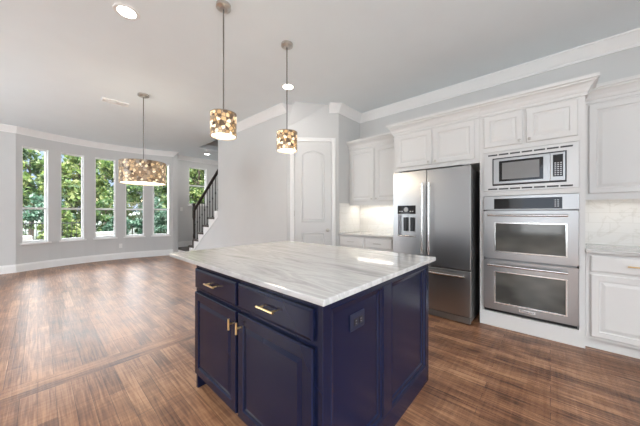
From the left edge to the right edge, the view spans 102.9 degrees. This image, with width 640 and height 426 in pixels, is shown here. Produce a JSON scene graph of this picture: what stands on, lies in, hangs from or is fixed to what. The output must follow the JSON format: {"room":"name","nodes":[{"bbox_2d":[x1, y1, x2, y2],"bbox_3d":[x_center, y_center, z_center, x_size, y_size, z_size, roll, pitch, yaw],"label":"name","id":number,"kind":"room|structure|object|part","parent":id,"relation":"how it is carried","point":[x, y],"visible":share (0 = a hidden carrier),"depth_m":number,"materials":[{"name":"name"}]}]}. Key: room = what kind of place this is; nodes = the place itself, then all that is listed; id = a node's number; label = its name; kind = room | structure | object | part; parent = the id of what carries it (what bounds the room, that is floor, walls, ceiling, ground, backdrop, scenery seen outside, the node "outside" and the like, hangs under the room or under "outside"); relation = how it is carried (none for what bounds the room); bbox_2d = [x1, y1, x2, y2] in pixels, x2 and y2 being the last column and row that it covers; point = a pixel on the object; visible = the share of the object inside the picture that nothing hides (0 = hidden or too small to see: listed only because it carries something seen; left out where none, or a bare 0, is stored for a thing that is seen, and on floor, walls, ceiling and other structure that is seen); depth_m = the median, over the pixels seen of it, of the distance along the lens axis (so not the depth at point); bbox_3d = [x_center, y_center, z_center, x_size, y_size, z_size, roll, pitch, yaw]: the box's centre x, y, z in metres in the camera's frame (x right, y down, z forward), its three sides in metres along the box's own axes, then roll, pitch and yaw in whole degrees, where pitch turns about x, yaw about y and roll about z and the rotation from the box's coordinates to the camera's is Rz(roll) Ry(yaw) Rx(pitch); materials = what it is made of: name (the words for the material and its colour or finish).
{"room":"kitchen","nodes":[
{"label":"kitchen","id":0,"kind":"room"},
{"bbox_2d":[0,131,172,265],"bbox_3d":[-6.584,-0.279,5.568,0.509,3.070,6.134,0,0,42],"label":"wall","id":1,"kind":"structure","parent":0,"point":[56,249],"depth_m":6.03,"materials":[{"name":"paint"}]},
{"bbox_2d":[20,146,51,244],"bbox_3d":[-6.357,-0.378,5.682,0.165,2.132,0.496,0,0,21],"label":"window","id":2,"kind":"structure","parent":1,"relation":"in","point":[46,152],"depth_m":5.86,"materials":[{"name":"paint"}]},
{"bbox_3d":[-6.407,-0.104,5.701,0.050,0.044,0.378,0,0,21],"label":"meeting rail","id":3,"kind":"part","parent":2,"relation":"part of","materials":[{"name":"paint"}]},
{"bbox_3d":[-6.329,0.671,5.671,0.105,0.034,0.496,0,0,21],"label":"sill","id":4,"kind":"part","parent":2,"relation":"part of","materials":[{"name":"paint"}]},
{"bbox_2d":[59,152,86,241],"bbox_3d":[-6.077,-0.378,6.254,0.165,2.132,0.496,0,0,31],"label":"window","id":5,"kind":"structure","parent":1,"relation":"in","point":[81,238],"depth_m":6.41,"materials":[{"name":"paint"}]},
{"bbox_3d":[-6.122,-0.104,6.281,0.050,0.044,0.378,0,0,31],"label":"meeting rail","id":6,"kind":"part","parent":5,"relation":"part of","materials":[{"name":"paint"}]},
{"bbox_3d":[-6.051,0.671,6.238,0.105,0.034,0.496,0,0,31],"label":"sill","id":7,"kind":"part","parent":5,"relation":"part of","materials":[{"name":"paint"}]},
{"bbox_2d":[0,249,172,273],"bbox_3d":[-6.495,1.170,5.540,0.374,0.172,5.913,0,0,42],"label":"baseboard","id":8,"kind":"structure","parent":1,"relation":"attached to","point":[6,269],"depth_m":6.29,"materials":[{"name":"paint"}]},
{"bbox_2d":[0,123,178,156],"bbox_3d":[-6.405,-1.746,5.530,0.520,0.134,6.018,0,0,42],"label":"trim","id":9,"kind":"structure","parent":1,"relation":"attached to","point":[3,127],"depth_m":6.27,"materials":[{"name":"paint"}]},
{"bbox_2d":[93,157,117,239],"bbox_3d":[-5.696,-0.378,6.764,0.165,2.132,0.496,0,0,42],"label":"window","id":10,"kind":"structure","parent":1,"relation":"in","point":[114,160],"depth_m":6.83,"materials":[{"name":"paint"}]},
{"bbox_3d":[-5.735,-0.104,6.799,0.050,0.044,0.378,0,0,42],"label":"meeting rail","id":11,"kind":"part","parent":10,"relation":"part of","materials":[{"name":"paint"}]},
{"bbox_3d":[-5.673,0.671,6.744,0.105,0.034,0.496,0,0,42],"label":"sill","id":12,"kind":"part","parent":10,"relation":"part of","materials":[{"name":"paint"}]},
{"bbox_2d":[124,184,145,237],"bbox_3d":[-5.227,-0.378,7.195,0.496,2.132,0.165,0,0,-37],"label":"window","id":13,"kind":"structure","parent":1,"relation":"in","point":[134,235],"depth_m":7.17,"materials":[{"name":"paint"}]},
{"bbox_3d":[-5.209,0.671,7.171,0.496,0.034,0.105,0,0,-37],"label":"sill","id":14,"kind":"part","parent":13,"relation":"part of","materials":[{"name":"paint"}]},
{"bbox_2d":[151,164,170,236],"bbox_3d":[-4.686,-0.378,7.531,0.496,2.132,0.165,0,0,-27],"label":"window","id":15,"kind":"structure","parent":1,"relation":"in","point":[161,234],"depth_m":7.57,"materials":[{"name":"paint"}]},
{"bbox_2d":[173,153,177,252],"bbox_3d":[-4.465,-0.279,7.785,0.336,3.070,0.140,0,0,42],"label":"wall","id":16,"kind":"structure","parent":0,"point":[175,158],"depth_m":7.67,"materials":[{"name":"paint"}]},
{"bbox_2d":[167,160,217,241],"bbox_3d":[-4.079,-0.279,8.575,0.150,3.070,1.845,0,0,42],"label":"wall","id":17,"kind":"structure","parent":0,"point":[185,220],"depth_m":8.24,"materials":[{"name":"paint"}]},
{"bbox_2d":[178,241,191,246],"bbox_3d":[-4.017,0.990,8.517,0.018,0.172,1.547,0,0,42],"label":"baseboard","id":18,"kind":"structure","parent":17,"relation":"attached to","point":[182,243],"depth_m":8.15,"materials":[{"name":"paint"}]},
{"bbox_2d":[188,167,206,205],"bbox_3d":[-4.090,-0.868,8.521,0.165,1.272,0.650,0,0,42],"label":"window","id":19,"kind":"structure","parent":17,"relation":"in","point":[205,186],"depth_m":8.70,"materials":[{"name":"paint"}]},
{"bbox_2d":[178,155,217,164],"bbox_3d":[-3.985,-1.746,8.488,0.105,0.134,1.547,0,0,42],"label":"trim","id":20,"kind":"structure","parent":17,"relation":"attached to","point":[180,157],"depth_m":8.41,"materials":[{"name":"paint"}]},
{"bbox_2d":[206,140,217,146],"bbox_3d":[-1.536,-3.089,6.362,3.850,2.310,1.660,0,0,42],"label":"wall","id":21,"kind":"structure","parent":0,"point":[214,143],"depth_m":7.38,"materials":[{"name":"paint"}]},
{"bbox_2d":[194,113,286,250],"bbox_3d":[-2.007,-0.279,5.655,4.040,3.070,0.120,0,0,42],"label":"wall","id":22,"kind":"structure","parent":0,"point":[252,175],"depth_m":4.97,"materials":[{"name":"paint"}]},
{"bbox_2d":[217,103,285,139],"bbox_3d":[-1.491,-1.746,5.036,2.425,0.134,0.105,0,0,42],"label":"trim","id":23,"kind":"structure","parent":22,"relation":"attached to","point":[279,109],"depth_m":4.63,"materials":[{"name":"paint"}]},
{"bbox_2d":[0,0,639,160],"bbox_3d":[-1.935,-1.874,2.557,11.600,0.120,7.900,0,0,42],"label":"ceiling","id":24,"kind":"structure","parent":0,"point":[59,59],"depth_m":2.85,"materials":[{"name":"paint"}]},
{"bbox_2d":[101,97,128,106],"bbox_3d":[-3.333,-1.805,4.157,0.150,0.018,0.340,0,0,42],"label":"ceiling vent","id":25,"kind":"object","parent":24,"relation":"in","point":[104,99],"visible":1,"depth_m":4.14,"materials":[{"name":"metal"}]},
{"bbox_2d":[112,3,139,19],"bbox_3d":[-1.743,-1.810,2.300,0.200,0.006,0.200,0,0,42],"label":"recessed light","id":26,"kind":"object","parent":24,"relation":"in","point":[126,11],"visible":1,"depth_m":2.29,"materials":[{"name":"white plastic"}]},
{"bbox_2d":[118,92,165,185],"bbox_3d":[-2.707,-1.131,3.910,0.604,1.364,0.604,0,0,42],"label":"drum chandelier","id":27,"kind":"object","parent":24,"relation":"hanging from","point":[132,171],"visible":1,"depth_m":3.69,"materials":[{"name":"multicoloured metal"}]},
{"bbox_3d":[-2.707,-0.612,3.910,0.600,0.317,0.600,0,0,42],"label":"lamp shade","id":28,"kind":"part","parent":27,"relation":"part of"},
{"bbox_3d":[-2.707,-1.256,3.910,0.012,1.055,0.011,0,0,42],"label":"rod","id":29,"kind":"part","parent":27,"relation":"part of","materials":[{"name":"silver metal"}]},
{"bbox_2d":[122,181,164,184],"bbox_3d":[-2.707,-0.463,3.910,0.584,0.004,0.584,0,0,42],"label":"diffuser","id":30,"kind":"object","parent":27,"relation":"attached to","point":[123,182],"depth_m":3.89,"materials":[{"name":"white"}]},
{"bbox_2d":[210,0,236,139],"bbox_3d":[-0.842,-1.240,2.226,0.220,1.147,0.220,0,0,42],"label":"pendant lamp","id":31,"kind":"object","parent":24,"relation":"hanging from","point":[223,122],"visible":1,"depth_m":2.17,"materials":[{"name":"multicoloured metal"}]},
{"bbox_2d":[211,133,234,138],"bbox_3d":[-0.842,-0.680,2.226,0.200,0.004,0.200,0,0,42],"label":"diffuser","id":32,"kind":"object","parent":31,"relation":"attached to","point":[214,135],"depth_m":2.23,"materials":[{"name":"white"}]},
{"bbox_3d":[-0.842,-1.302,2.226,0.012,0.963,0.011,0,0,42],"label":"rod","id":33,"kind":"part","parent":31,"relation":"part of","materials":[{"name":"silver metal"}]},
{"bbox_3d":[-0.842,-0.766,2.226,0.216,0.192,0.216,0,0,42],"label":"lamp shade","id":34,"kind":"part","parent":31,"relation":"part of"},
{"bbox_2d":[276,40,296,152],"bbox_3d":[-0.355,-1.240,2.737,0.222,1.147,0.222,0,0,42],"label":"pendant lamp","id":35,"kind":"object","parent":24,"relation":"hanging from","point":[286,138],"visible":1,"depth_m":2.68,"materials":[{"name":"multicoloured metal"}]},
{"bbox_3d":[-0.355,-1.302,2.737,0.012,0.963,0.011,0,0,42],"label":"rod","id":36,"kind":"part","parent":35,"relation":"part of","materials":[{"name":"silver metal"}]},
{"bbox_3d":[-0.355,-0.766,2.737,0.218,0.192,0.218,0,0,42],"label":"lamp shade","id":37,"kind":"part","parent":35,"relation":"part of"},
{"bbox_2d":[278,149,295,151],"bbox_3d":[-0.355,-0.680,2.737,0.202,0.004,0.202,0,0,42],"label":"diffuser","id":38,"kind":"object","parent":35,"relation":"attached to","point":[279,150],"depth_m":2.77,"materials":[{"name":"white"}]},
{"bbox_2d":[281,83,294,89],"bbox_3d":[-0.460,-1.810,3.663,0.200,0.006,0.200,0,0,42],"label":"recessed light","id":39,"kind":"object","parent":24,"relation":"in","point":[283,86],"visible":0.84,"depth_m":3.65,"materials":[{"name":"white plastic"}]},
{"bbox_2d":[0,255,639,425],"bbox_3d":[-1.916,1.256,2.540,11.550,0.001,7.900,0,0,42],"label":"floor","id":40,"kind":"structure","parent":0,"point":[109,342],"depth_m":2.07,"materials":[{"name":"brown wood"}]},
{"bbox_2d":[178,211,217,251],"bbox_3d":[-2.340,0.089,6.939,4.617,2.347,1.636,0,0,42],"label":"staircase","id":41,"kind":"structure","parent":40,"relation":"on","point":[206,228],"depth_m":6.47,"materials":[{"name":"paint"}]},
{"bbox_2d":[192,169,217,245],"bbox_3d":[-2.890,-0.103,6.446,1.532,1.978,0.084,0,0,42],"label":"stair railing","id":42,"kind":"object","parent":41,"relation":"on","point":[194,205],"visible":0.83,"depth_m":6.48,"materials":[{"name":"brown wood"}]},
{"bbox_3d":[-3.427,0.310,6.931,0.084,1.150,0.084,0,0,42],"label":"newel post","id":43,"kind":"part","parent":42,"relation":"part of","materials":[{"name":"brown wood"}]},
{"bbox_3d":[-2.864,-0.578,6.422,1.460,1.030,0.068,0,0,42],"label":"handrail","id":44,"kind":"part","parent":42,"relation":"part of","materials":[{"name":"brown wood"}]},
{"bbox_2d":[195,264,427,425],"bbox_3d":[-0.056,0.810,1.861,1.220,0.892,1.254,0,0,42],"label":"kitchen island","id":45,"kind":"object","parent":40,"relation":"on","point":[274,358],"visible":0.94,"depth_m":1.33,"materials":[{"name":"blue paint"}]},
{"bbox_3d":[-0.697,0.461,1.618,0.132,0.010,0.034,0,0,42],"label":"bar pull","id":46,"kind":"part","parent":45,"relation":"part of","materials":[{"name":"gold metal"}]},
{"bbox_3d":[-0.679,0.462,1.638,0.560,0.135,0.020,0,0,42],"label":"drawer","id":47,"kind":"part","parent":45,"relation":"part of","materials":[{"name":"blue paint"}]},
{"bbox_3d":[-0.679,0.849,1.638,0.560,0.579,0.020,0,0,42],"label":"door","id":48,"kind":"part","parent":45,"relation":"part of","materials":[{"name":"blue paint"}]},
{"bbox_3d":[-0.511,0.631,1.451,0.012,0.062,0.032,0,0,42],"label":"knob","id":49,"kind":"part","parent":45,"relation":"part of","materials":[{"name":"gold metal"}]},
{"bbox_3d":[-0.450,0.631,1.396,0.012,0.062,0.032,0,0,42],"label":"knob","id":50,"kind":"part","parent":45,"relation":"part of","materials":[{"name":"gold metal"}]},
{"bbox_3d":[-0.259,0.461,1.222,0.132,0.010,0.034,0,0,42],"label":"bar pull","id":51,"kind":"part","parent":45,"relation":"part of","materials":[{"name":"gold metal"}]},
{"bbox_3d":[-0.241,0.462,1.242,0.578,0.135,0.020,0,0,42],"label":"drawer","id":52,"kind":"part","parent":45,"relation":"part of","materials":[{"name":"blue paint"}]},
{"bbox_3d":[-0.241,0.849,1.242,0.578,0.579,0.020,0,0,42],"label":"door","id":53,"kind":"part","parent":45,"relation":"part of","materials":[{"name":"blue paint"}]},
{"bbox_2d":[169,241,435,306],"bbox_3d":[-0.189,0.349,2.041,1.722,0.027,1.299,0,0,42],"label":"island countertop","id":54,"kind":"structure","parent":45,"relation":"on","point":[319,274],"depth_m":1.63,"materials":[{"name":"white stone"}]},
{"bbox_2d":[350,308,364,331],"bbox_3d":[0.183,0.521,1.240,0.008,0.078,0.120,0,0,42],"label":"outlet plate","id":55,"kind":"object","parent":45,"relation":"attached to","point":[357,316],"depth_m":1.24,"materials":[{"name":"plastic"}]},
{"bbox_3d":[0.191,0.766,1.241,0.022,0.732,0.455,0,0,42],"label":"panel","id":56,"kind":"part","parent":45,"relation":"part of","materials":[{"name":"blue paint"}]},
{"bbox_3d":[0.406,0.810,1.480,0.022,0.892,1.200,0,0,42],"label":"frame","id":57,"kind":"part","parent":45,"relation":"part of","materials":[{"name":"blue paint"}]},
{"bbox_3d":[0.590,0.766,1.682,0.022,0.732,0.545,0,0,42],"label":"panel","id":58,"kind":"part","parent":45,"relation":"part of","materials":[{"name":"blue paint"}]},
{"bbox_2d":[339,235,392,251],"bbox_3d":[0.890,0.812,4.192,0.994,0.888,0.682,0,0,42],"label":"base cabinet","id":59,"kind":"object","parent":40,"relation":"on","point":[369,243],"visible":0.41,"depth_m":3.93,"materials":[{"name":"paint"}]},
{"bbox_3d":[0.513,0.462,4.133,0.450,0.144,0.020,0,0,42],"label":"drawer","id":60,"kind":"part","parent":59,"relation":"part of","materials":[{"name":"paint"}]},
{"bbox_2d":[338,231,392,238],"bbox_3d":[0.895,0.351,4.199,0.995,0.030,0.667,0,0,42],"label":"countertop","id":61,"kind":"structure","parent":59,"relation":"on","point":[355,233],"depth_m":4.09,"materials":[{"name":"white stone"}]},
{"bbox_3d":[0.871,0.462,3.809,0.445,0.144,0.020,0,0,42],"label":"drawer","id":62,"kind":"part","parent":59,"relation":"part of","materials":[{"name":"paint"}]},
{"bbox_2d":[393,164,479,324],"bbox_3d":[1.563,0.353,3.382,0.914,1.805,0.845,0,0,42],"label":"refrigerator","id":63,"kind":"object","parent":40,"relation":"on","point":[436,212],"visible":0.86,"depth_m":3.02,"materials":[{"name":"grey metal"}]},
{"bbox_3d":[1.119,-0.042,3.300,0.239,0.109,0.006,0,0,42],"label":"control panel","id":64,"kind":"part","parent":63,"relation":"part of","materials":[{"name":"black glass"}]},
{"bbox_3d":[1.168,0.056,3.302,0.435,1.170,0.066,0,0,42],"label":"door","id":65,"kind":"part","parent":63,"relation":"part of","materials":[{"name":"silver metal"}]},
{"bbox_3d":[1.258,0.066,3.132,0.027,0.860,0.065,0,0,42],"label":"handle","id":66,"kind":"part","parent":63,"relation":"part of","materials":[{"name":"silver metal"}]},
{"bbox_3d":[1.317,0.066,3.079,0.027,0.860,0.065,0,0,42],"label":"handle","id":67,"kind":"part","parent":63,"relation":"part of","materials":[{"name":"silver metal"}]},
{"bbox_3d":[1.509,0.056,2.994,0.473,1.170,0.066,0,0,42],"label":"door","id":68,"kind":"part","parent":63,"relation":"part of","materials":[{"name":"silver metal"}]},
{"bbox_3d":[1.345,0.907,3.142,0.914,0.507,0.066,0,0,42],"label":"freezer drawer","id":69,"kind":"part","parent":63,"relation":"part of","materials":[{"name":"silver metal"}]},
{"bbox_2d":[478,72,599,347],"bbox_3d":[2.366,0.006,2.825,0.924,2.500,0.732,0,0,42],"label":"tall cabinet","id":70,"kind":"object","parent":40,"relation":"on","point":[554,113],"visible":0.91,"depth_m":2.56,"materials":[{"name":"paint"}]},
{"bbox_3d":[1.987,-0.899,2.773,0.340,0.340,0.020,0,0,42],"label":"door","id":71,"kind":"part","parent":70,"relation":"part of","materials":[{"name":"paint"}]},
{"bbox_2d":[484,193,578,328],"bbox_3d":[2.309,0.451,2.826,0.759,1.274,0.670,0,0,42],"label":"double oven","id":72,"kind":"object","parent":70,"relation":"in","point":[531,242],"visible":1,"depth_m":2.59,"materials":[{"name":"grey metal"}]},
{"bbox_3d":[2.094,0.566,2.611,0.639,0.024,0.062,0,0,42],"label":"handle","id":73,"kind":"part","parent":72,"relation":"part of","materials":[{"name":"silver metal"}]},
{"bbox_3d":[2.094,0.024,2.611,0.639,0.024,0.062,0,0,42],"label":"handle","id":74,"kind":"part","parent":72,"relation":"part of","materials":[{"name":"silver metal"}]},
{"bbox_3d":[2.139,0.788,2.638,0.755,0.540,0.038,0,0,42],"label":"oven door","id":75,"kind":"part","parent":72,"relation":"part of","materials":[{"name":"silver metal"}]},
{"bbox_3d":[2.139,0.237,2.638,0.755,0.518,0.038,0,0,42],"label":"oven door","id":76,"kind":"part","parent":72,"relation":"part of","materials":[{"name":"silver metal"}]},
{"bbox_3d":[2.143,-0.109,2.643,0.759,0.154,0.028,0,0,42],"label":"control panel","id":77,"kind":"part","parent":72,"relation":"part of","materials":[{"name":"silver metal"}]},
{"bbox_2d":[484,141,578,191],"bbox_3d":[2.284,-0.457,2.798,0.759,0.434,0.486,0,0,42],"label":"microwave oven","id":78,"kind":"object","parent":70,"relation":"in","point":[554,166],"visible":0.99,"depth_m":2.59,"materials":[{"name":"grey metal"}]},
{"bbox_3d":[2.089,-0.451,2.663,0.461,0.274,0.018,0,0,42],"label":"door","id":79,"kind":"part","parent":78,"relation":"part of","materials":[{"name":"silver metal"}]},
{"bbox_3d":[2.302,-0.451,2.471,0.105,0.274,0.018,0,0,42],"label":"control panel","id":80,"kind":"part","parent":78,"relation":"part of","materials":[{"name":"silver metal"}]},
{"bbox_3d":[2.219,-1.167,2.662,0.924,0.155,0.294,0,0,42],"label":"crown molding","id":81,"kind":"part","parent":70,"relation":"part of","materials":[{"name":"paint"}]},
{"bbox_3d":[2.275,-0.899,2.514,0.375,0.340,0.020,0,0,42],"label":"door","id":82,"kind":"part","parent":70,"relation":"part of","materials":[{"name":"paint"}]},
{"bbox_2d":[585,252,639,358],"bbox_3d":[2.894,0.812,2.381,0.616,0.888,0.682,0,0,42],"label":"base cabinet","id":83,"kind":"object","parent":40,"relation":"on","point":[612,282],"visible":0.91,"depth_m":2.25,"materials":[{"name":"paint"}]},
{"bbox_2d":[585,244,639,256],"bbox_3d":[2.905,0.351,2.382,0.633,0.030,0.667,0,0,42],"label":"countertop","id":84,"kind":"structure","parent":83,"relation":"on","point":[589,248],"depth_m":2.35,"materials":[{"name":"white stone"}]},
{"bbox_3d":[2.698,0.462,2.158,0.560,0.144,0.020,0,0,42],"label":"drawer","id":85,"kind":"part","parent":83,"relation":"part of","materials":[{"name":"paint"}]},
{"bbox_3d":[2.698,0.845,2.158,0.560,0.567,0.020,0,0,42],"label":"door","id":86,"kind":"part","parent":83,"relation":"part of","materials":[{"name":"paint"}]},
{"bbox_2d":[287,104,359,245],"bbox_3d":[0.197,-0.279,4.478,1.536,3.070,0.422,0,0,-26],"label":"wall","id":87,"kind":"structure","parent":0,"point":[324,124],"depth_m":4.30,"materials":[{"name":"paint"}]},
{"bbox_2d":[288,101,326,125],"bbox_3d":[-0.206,-1.634,4.218,0.680,0.380,0.150,0,0,-3],"label":"trim","id":88,"kind":"structure","parent":87,"relation":"attached to","point":[300,110],"depth_m":4.24,"materials":[{"name":"paint"}]},
{"bbox_2d":[290,137,335,245],"bbox_3d":[-0.117,-0.002,4.235,0.760,2.515,0.083,0,0,-3],"label":"door","id":89,"kind":"structure","parent":87,"relation":"in","point":[314,213],"depth_m":4.26,"materials":[{"name":"paint"}]},
{"bbox_3d":[-0.118,-0.444,4.258,0.400,1.200,0.013,0,0,-3],"label":"panel","id":90,"kind":"part","parent":89,"relation":"part of","materials":[{"name":"paint"}]},
{"bbox_3d":[-0.118,0.671,4.258,0.400,0.690,0.013,0,0,-3],"label":"panel","id":91,"kind":"part","parent":89,"relation":"part of","materials":[{"name":"paint"}]},
{"bbox_2d":[339,203,359,232],"bbox_3d":[0.538,0.084,4.539,0.012,0.503,0.617,0,0,42],"label":"backsplash","id":92,"kind":"structure","parent":87,"relation":"attached to","point":[349,216],"depth_m":4.49,"materials":[{"name":"tile"}]},
{"bbox_2d":[360,46,639,246],"bbox_3d":[2.761,-0.279,3.056,5.300,3.070,0.162,0,0,42],"label":"wall","id":93,"kind":"structure","parent":0,"point":[624,63],"depth_m":2.80,"materials":[{"name":"paint"}]},
{"bbox_2d":[346,132,393,205],"bbox_3d":[0.974,-0.688,4.285,0.996,1.112,0.432,0,0,42],"label":"upper cabinet","id":94,"kind":"object","parent":93,"relation":"attached to","point":[371,158],"visible":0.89,"depth_m":4.18,"materials":[{"name":"paint"}]},
{"bbox_3d":[0.711,-0.631,4.331,0.468,0.875,0.020,0,0,42],"label":"door","id":95,"kind":"part","parent":94,"relation":"part of","materials":[{"name":"paint"}]},
{"bbox_3d":[0.857,-1.167,4.156,0.996,0.155,0.084,0,0,42],"label":"crown molding","id":96,"kind":"part","parent":94,"relation":"part of","materials":[{"name":"paint"}]},
{"bbox_3d":[0.892,-0.150,4.194,0.994,0.037,0.021,0,0,42],"label":"light rail","id":97,"kind":"part","parent":94,"relation":"part of","materials":[{"name":"paint"}]},
{"bbox_3d":[1.068,-0.631,4.008,0.446,0.875,0.020,0,0,42],"label":"door","id":98,"kind":"part","parent":94,"relation":"part of","materials":[{"name":"paint"}]},
{"bbox_2d":[386,102,479,172],"bbox_3d":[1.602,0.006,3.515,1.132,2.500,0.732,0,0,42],"label":"upper cabinet","id":99,"kind":"object","parent":93,"relation":"attached to","point":[451,137],"visible":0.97,"depth_m":3.21,"materials":[{"name":"paint"}]},
{"bbox_3d":[1.257,-0.849,3.433,0.467,0.440,0.020,0,0,42],"label":"door","id":100,"kind":"part","parent":99,"relation":"part of","materials":[{"name":"paint"}]},
{"bbox_3d":[1.455,-1.167,3.353,1.132,0.155,0.294,0,0,42],"label":"crown molding","id":101,"kind":"part","parent":99,"relation":"part of","materials":[{"name":"paint"}]},
{"bbox_3d":[1.621,-0.849,3.104,0.460,0.440,0.020,0,0,42],"label":"door","id":102,"kind":"part","parent":99,"relation":"part of","materials":[{"name":"paint"}]},
{"bbox_2d":[585,74,639,199],"bbox_3d":[2.978,-0.688,2.474,0.618,1.112,0.432,0,0,42],"label":"upper cabinet","id":103,"kind":"object","parent":93,"relation":"attached to","point":[612,108],"visible":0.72,"depth_m":2.43,"materials":[{"name":"paint"}]},
{"bbox_3d":[2.896,-0.150,2.383,0.616,0.037,0.021,0,0,42],"label":"light rail","id":104,"kind":"part","parent":103,"relation":"part of","materials":[{"name":"paint"}]},
{"bbox_3d":[2.861,-1.167,2.345,0.618,0.155,0.084,0,0,42],"label":"crown molding","id":105,"kind":"part","parent":103,"relation":"part of","materials":[{"name":"paint"}]},
{"label":"outside","id":106,"kind":"structure","parent":0,"visible":0},
{"bbox_2d":[23,215,142,239],"bbox_3d":[-78.233,1.506,84.167,211.050,0.200,200.000,0,0,42],"label":"ground","id":107,"kind":"structure","parent":106,"point":[130,232],"depth_m":20.49,"materials":[{"name":"white"}]},
{"bbox_2d":[23,235,32,240],"bbox_3d":[-7.721,1.001,6.370,0.760,0.810,0.950,0,0,42],"label":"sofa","id":108,"kind":"object","parent":107,"relation":"on","point":[25,237],"visible":0.08,"depth_m":6.74,"materials":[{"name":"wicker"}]},
{"bbox_2d":[23,160,34,201],"bbox_3d":[-13.291,-1.117,9.802,2.447,5.052,3.241,0,0,1],"label":"tree","id":109,"kind":"object","parent":107,"relation":"on","point":[26,176],"visible":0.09,"depth_m":10.86,"materials":[{"name":"green plant"}]},
{"bbox_2d":[23,190,35,235],"bbox_3d":[-14.184,-0.003,11.764,1.517,2.820,1.478,0,0,42],"label":"shrub","id":110,"kind":"object","parent":107,"relation":"on","point":[26,202],"visible":0.07,"depth_m":12.01,"materials":[{"name":"green plant"}]},
{"bbox_2d":[23,148,64,238],"bbox_3d":[-15.435,-1.386,13.788,3.129,5.590,3.078,0,0,42],"label":"tree","id":111,"kind":"object","parent":107,"relation":"on","point":[35,166],"visible":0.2,"depth_m":13.37,"materials":[{"name":"green plant"}]},
{"bbox_2d":[23,193,76,235],"bbox_3d":[-10.430,0.317,9.863,1.337,2.182,1.586,0,0,42],"label":"shrub","id":112,"kind":"object","parent":107,"relation":"on","point":[31,215],"visible":0.28,"depth_m":9.51,"materials":[{"name":"green plant"}]},
{"bbox_2d":[23,221,80,239],"bbox_3d":[-8.480,0.806,7.022,0.040,1.200,3.490,0,0,42],"label":"fence","id":113,"kind":"object","parent":107,"relation":"on","point":[76,222],"visible":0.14,"depth_m":7.37,"materials":[{"name":"black metal"}]},
{"bbox_3d":[-8.480,0.306,7.022,0.030,0.030,3.450,0,0,42],"label":"fence rail","id":114,"kind":"part","parent":113,"relation":"part of","materials":[{"name":"black metal"}]},
{"bbox_2d":[35,205,80,239],"bbox_3d":[-8.998,0.529,8.878,1.289,1.758,1.227,0,0,42],"label":"shrub","id":115,"kind":"object","parent":107,"relation":"on","point":[69,229],"visible":0.44,"depth_m":8.79,"materials":[{"name":"green plant"}]},
{"bbox_2d":[61,191,78,212],"bbox_3d":[-12.731,0.107,13.529,1.503,2.622,1.802,0,0,42],"label":"shrub","id":116,"kind":"object","parent":107,"relation":"on","point":[62,195],"visible":0.05,"depth_m":13.05,"materials":[{"name":"green plant"}]},
{"bbox_2d":[37,155,113,236],"bbox_3d":[-11.196,-1.047,12.012,2.798,4.913,2.895,0,0,42],"label":"tree","id":117,"kind":"object","parent":107,"relation":"on","point":[72,189],"visible":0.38,"depth_m":11.69,"materials":[{"name":"green plant"}]},
{"bbox_2d":[96,197,113,231],"bbox_3d":[-9.372,0.341,11.097,1.357,2.133,1.377,0,0,23],"label":"shrub","id":118,"kind":"object","parent":107,"relation":"on","point":[102,217],"visible":0.3,"depth_m":10.94,"materials":[{"name":"green plant"}]},
{"bbox_2d":[96,231,113,235],"bbox_3d":[-6.643,1.001,7.862,0.760,0.810,0.800,0,0,42],"label":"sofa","id":119,"kind":"object","parent":107,"relation":"on","point":[110,233],"visible":0.02,"depth_m":8.06,"materials":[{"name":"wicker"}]},
{"bbox_2d":[96,161,129,223],"bbox_3d":[-15.581,-2.006,18.506,3.659,6.829,3.357,0,0,42],"label":"tree","id":120,"kind":"object","parent":107,"relation":"on","point":[109,187],"visible":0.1,"depth_m":18.49,"materials":[{"name":"green plant"}]},
{"bbox_2d":[102,208,139,234],"bbox_3d":[-7.827,0.612,10.098,1.301,1.594,1.217,0,0,42],"label":"shrub","id":121,"kind":"object","parent":107,"relation":"on","point":[130,224],"visible":0.28,"depth_m":9.87,"materials":[{"name":"green plant"}]},
{"bbox_2d":[126,195,142,234],"bbox_3d":[-11.046,0.004,15.200,1.812,2.806,1.593,0,0,42],"label":"shrub","id":122,"kind":"object","parent":107,"relation":"on","point":[132,203],"visible":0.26,"depth_m":14.90,"materials":[{"name":"green plant"}]},
{"bbox_2d":[126,166,166,216],"bbox_3d":[-9.377,-1.109,14.241,2.615,5.036,2.578,0,0,-30],"label":"tree","id":123,"kind":"object","parent":107,"relation":"on","point":[137,192],"visible":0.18,"depth_m":13.75,"materials":[{"name":"green plant"}]},
{"bbox_2d":[134,197,164,233],"bbox_3d":[-8.165,0.299,12.454,1.176,2.217,1.476,0,0,6],"label":"shrub","id":124,"kind":"object","parent":107,"relation":"on","point":[156,206],"visible":0.22,"depth_m":12.26,"materials":[{"name":"green plant"}]},
{"bbox_2d":[154,208,166,233],"bbox_3d":[-6.768,0.559,11.396,1.326,1.699,1.271,0,0,42],"label":"shrub","id":125,"kind":"object","parent":107,"relation":"on","point":[160,225],"visible":0.38,"depth_m":11.04,"materials":[{"name":"green plant"}]},
{"bbox_2d":[189,168,204,203],"bbox_3d":[-7.650,-1.320,16.096,2.637,5.458,2.614,0,0,-25],"label":"tree","id":126,"kind":"object","parent":107,"relation":"on","point":[196,175],"visible":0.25,"depth_m":15.71,"materials":[{"name":"green plant"}]},
{"bbox_3d":[2.196,-0.279,-1.411,0.150,3.070,7.250,0,0,42],"label":"wall","id":127,"kind":"structure","parent":0,"visible":0},
{"bbox_2d":[329,28,639,122],"bbox_3d":[2.337,-1.746,2.783,5.263,0.134,0.837,0,0,42],"label":"trim","id":128,"kind":"structure","parent":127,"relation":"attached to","point":[629,39],"depth_m":3.23,"materials":[{"name":"paint"}]}
]}

